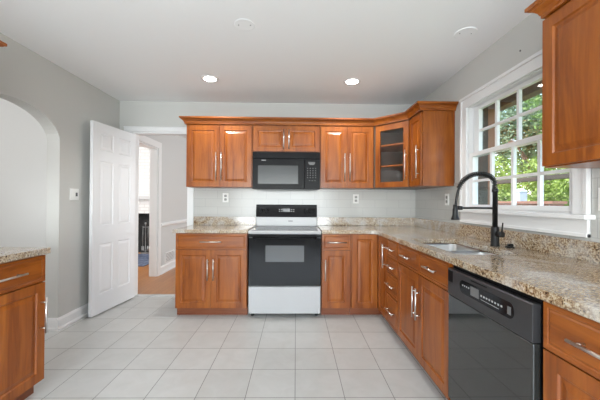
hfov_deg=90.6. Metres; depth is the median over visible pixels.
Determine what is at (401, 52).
ceiling
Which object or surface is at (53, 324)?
baseboard
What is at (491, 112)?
porch post
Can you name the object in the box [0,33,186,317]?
wall
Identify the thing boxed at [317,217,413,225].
backsplash
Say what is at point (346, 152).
upper cabinet
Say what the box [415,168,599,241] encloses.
tiled wall
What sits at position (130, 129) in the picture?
trim
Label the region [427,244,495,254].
sink
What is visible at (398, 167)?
shelf
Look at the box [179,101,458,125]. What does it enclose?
crown molding
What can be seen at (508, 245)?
air gap cap
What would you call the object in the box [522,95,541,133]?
tree
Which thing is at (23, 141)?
wall
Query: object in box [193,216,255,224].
backsplash
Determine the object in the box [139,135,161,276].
trim
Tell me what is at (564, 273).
countertop
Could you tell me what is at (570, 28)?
upper cabinet
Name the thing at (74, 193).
light switch
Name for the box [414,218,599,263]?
backsplash
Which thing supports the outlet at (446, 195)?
attached to the tiled wall at (430, 202)
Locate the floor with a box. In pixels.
[24,252,446,399]
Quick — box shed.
[517,189,527,200]
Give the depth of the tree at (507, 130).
13.31 m
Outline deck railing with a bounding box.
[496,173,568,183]
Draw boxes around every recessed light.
[200,75,218,82]
[343,78,360,84]
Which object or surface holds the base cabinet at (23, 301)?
on the floor
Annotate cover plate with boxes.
[234,19,254,30]
[454,27,477,38]
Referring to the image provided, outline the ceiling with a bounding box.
[0,0,535,146]
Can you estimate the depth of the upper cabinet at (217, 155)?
3.40 m
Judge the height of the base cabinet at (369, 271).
0.876 m
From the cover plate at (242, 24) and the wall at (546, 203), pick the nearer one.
the cover plate at (242, 24)
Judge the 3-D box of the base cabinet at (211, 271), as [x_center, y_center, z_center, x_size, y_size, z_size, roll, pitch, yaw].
[-0.935,0.786,3.392,0.747,0.876,0.666,0,0,-1]
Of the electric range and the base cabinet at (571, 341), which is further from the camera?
the electric range
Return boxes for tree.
[495,94,567,191]
[499,98,551,184]
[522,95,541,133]
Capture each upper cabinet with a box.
[0,40,6,46]
[186,124,252,187]
[253,125,319,151]
[320,125,373,188]
[372,118,438,189]
[409,111,454,186]
[524,0,599,168]
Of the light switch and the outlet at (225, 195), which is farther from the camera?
the outlet at (225, 195)
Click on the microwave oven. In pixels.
(282, 171)
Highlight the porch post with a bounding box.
[488,109,494,204]
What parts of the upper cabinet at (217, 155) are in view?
door, handle, handle, door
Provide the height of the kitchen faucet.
0.515 m
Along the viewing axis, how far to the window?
2.11 m
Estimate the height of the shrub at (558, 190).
3.070 m
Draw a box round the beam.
[488,80,541,110]
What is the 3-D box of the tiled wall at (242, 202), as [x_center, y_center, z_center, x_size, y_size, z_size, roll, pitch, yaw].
[0.070,0.094,3.745,2.798,0.523,0.006,0,0,-1]
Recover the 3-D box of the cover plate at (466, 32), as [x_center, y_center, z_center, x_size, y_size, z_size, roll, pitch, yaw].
[1.208,-1.218,2.169,0.154,0.006,0.154,0,0,-1]
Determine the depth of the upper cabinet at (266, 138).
3.42 m
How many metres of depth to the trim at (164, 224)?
5.34 m
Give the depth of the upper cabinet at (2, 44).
1.80 m
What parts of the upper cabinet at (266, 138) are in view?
door, door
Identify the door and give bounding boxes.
[88,120,135,316]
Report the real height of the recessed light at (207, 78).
0.004 m
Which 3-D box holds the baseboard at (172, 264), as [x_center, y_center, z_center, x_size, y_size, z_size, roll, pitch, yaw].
[-2.308,1.165,6.451,0.026,0.130,3.204,0,0,-1]
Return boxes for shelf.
[139,196,149,198]
[381,142,402,151]
[381,164,402,170]
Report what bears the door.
in the wall at (132, 113)
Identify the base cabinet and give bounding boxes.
[0,255,47,399]
[175,233,248,314]
[321,233,350,314]
[350,234,393,329]
[384,238,404,343]
[397,243,497,399]
[543,301,599,399]
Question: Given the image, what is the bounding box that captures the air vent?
[165,249,173,263]
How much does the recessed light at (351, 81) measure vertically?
0.004 m
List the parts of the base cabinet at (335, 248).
drawer, door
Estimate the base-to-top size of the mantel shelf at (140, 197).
0.070 m
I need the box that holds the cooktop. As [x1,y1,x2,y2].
[248,226,320,233]
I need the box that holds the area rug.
[138,254,148,266]
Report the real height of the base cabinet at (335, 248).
0.876 m
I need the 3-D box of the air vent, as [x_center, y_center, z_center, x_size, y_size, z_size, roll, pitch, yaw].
[-2.291,0.994,5.224,0.012,0.190,0.380,0,0,-1]
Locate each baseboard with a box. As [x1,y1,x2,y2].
[47,303,87,330]
[161,259,175,274]
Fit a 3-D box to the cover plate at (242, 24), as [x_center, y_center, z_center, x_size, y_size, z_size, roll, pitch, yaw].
[-0.390,-1.230,2.089,0.144,0.003,0.144,0,0,-1]
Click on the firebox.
(142, 217)
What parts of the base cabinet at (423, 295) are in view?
door, false drawer, handle, handle, handle, door, false drawer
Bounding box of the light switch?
[70,188,78,199]
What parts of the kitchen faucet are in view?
support arm, lever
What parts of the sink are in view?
bowl, bowl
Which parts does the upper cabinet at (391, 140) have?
door, frame, handle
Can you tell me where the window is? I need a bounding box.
[458,50,595,237]
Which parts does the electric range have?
storage drawer, oven door, handle, vent panel, control panel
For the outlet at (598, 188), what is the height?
0.116 m
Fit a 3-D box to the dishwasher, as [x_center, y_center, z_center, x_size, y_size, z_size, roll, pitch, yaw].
[1.138,0.780,1.367,0.623,0.836,0.594,0,0,-1]
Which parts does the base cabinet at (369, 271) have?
door, door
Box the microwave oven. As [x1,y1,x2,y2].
[252,152,319,190]
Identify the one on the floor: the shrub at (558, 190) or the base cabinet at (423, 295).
the base cabinet at (423, 295)
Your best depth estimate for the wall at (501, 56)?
2.32 m
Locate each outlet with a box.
[223,193,228,201]
[353,194,358,203]
[445,194,448,204]
[598,188,599,210]
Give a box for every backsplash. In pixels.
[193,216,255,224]
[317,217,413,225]
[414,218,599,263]
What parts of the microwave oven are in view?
door, control panel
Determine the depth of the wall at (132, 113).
3.74 m
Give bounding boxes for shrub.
[495,156,536,200]
[497,156,568,205]
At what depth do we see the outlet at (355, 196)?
3.75 m
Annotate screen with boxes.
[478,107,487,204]
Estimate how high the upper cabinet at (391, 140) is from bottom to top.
0.748 m
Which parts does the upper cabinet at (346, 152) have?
door, handle, handle, door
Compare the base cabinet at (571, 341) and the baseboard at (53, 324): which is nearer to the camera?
the base cabinet at (571, 341)
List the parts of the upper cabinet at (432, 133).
door, handle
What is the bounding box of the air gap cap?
[505,244,514,247]
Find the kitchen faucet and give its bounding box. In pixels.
[451,171,504,246]
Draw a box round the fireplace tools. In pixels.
[140,222,148,253]
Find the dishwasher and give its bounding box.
[448,265,545,399]
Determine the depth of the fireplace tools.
6.82 m
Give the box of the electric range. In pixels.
[248,204,320,315]
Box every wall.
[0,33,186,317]
[0,98,46,281]
[119,101,411,133]
[138,147,149,212]
[194,188,414,217]
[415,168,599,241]
[422,13,591,236]
[498,201,566,205]
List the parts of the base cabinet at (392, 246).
drawer, drawer, drawer, drawer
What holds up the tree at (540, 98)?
on the ground
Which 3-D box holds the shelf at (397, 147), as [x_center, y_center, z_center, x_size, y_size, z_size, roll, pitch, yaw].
[1.172,-0.617,3.463,0.589,0.018,0.580,0,0,-1]
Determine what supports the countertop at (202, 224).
on the base cabinet at (211, 271)
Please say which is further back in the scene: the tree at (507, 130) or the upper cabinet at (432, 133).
the tree at (507, 130)
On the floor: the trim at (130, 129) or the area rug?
the area rug
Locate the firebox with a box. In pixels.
[138,213,148,251]
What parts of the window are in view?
sash, sash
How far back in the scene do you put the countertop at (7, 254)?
1.73 m
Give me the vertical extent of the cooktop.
0.038 m
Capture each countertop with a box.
[0,247,50,263]
[172,216,255,232]
[317,217,599,322]
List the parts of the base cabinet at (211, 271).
door, drawer, handle, door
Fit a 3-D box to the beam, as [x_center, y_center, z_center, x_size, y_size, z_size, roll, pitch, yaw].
[2.091,-0.981,0.894,0.100,0.085,4.700,0,0,-1]
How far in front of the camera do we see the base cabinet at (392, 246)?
2.65 m
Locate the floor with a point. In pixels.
(138, 348)
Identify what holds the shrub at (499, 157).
on the ground
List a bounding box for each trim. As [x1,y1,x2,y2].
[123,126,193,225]
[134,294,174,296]
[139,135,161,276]
[161,219,186,226]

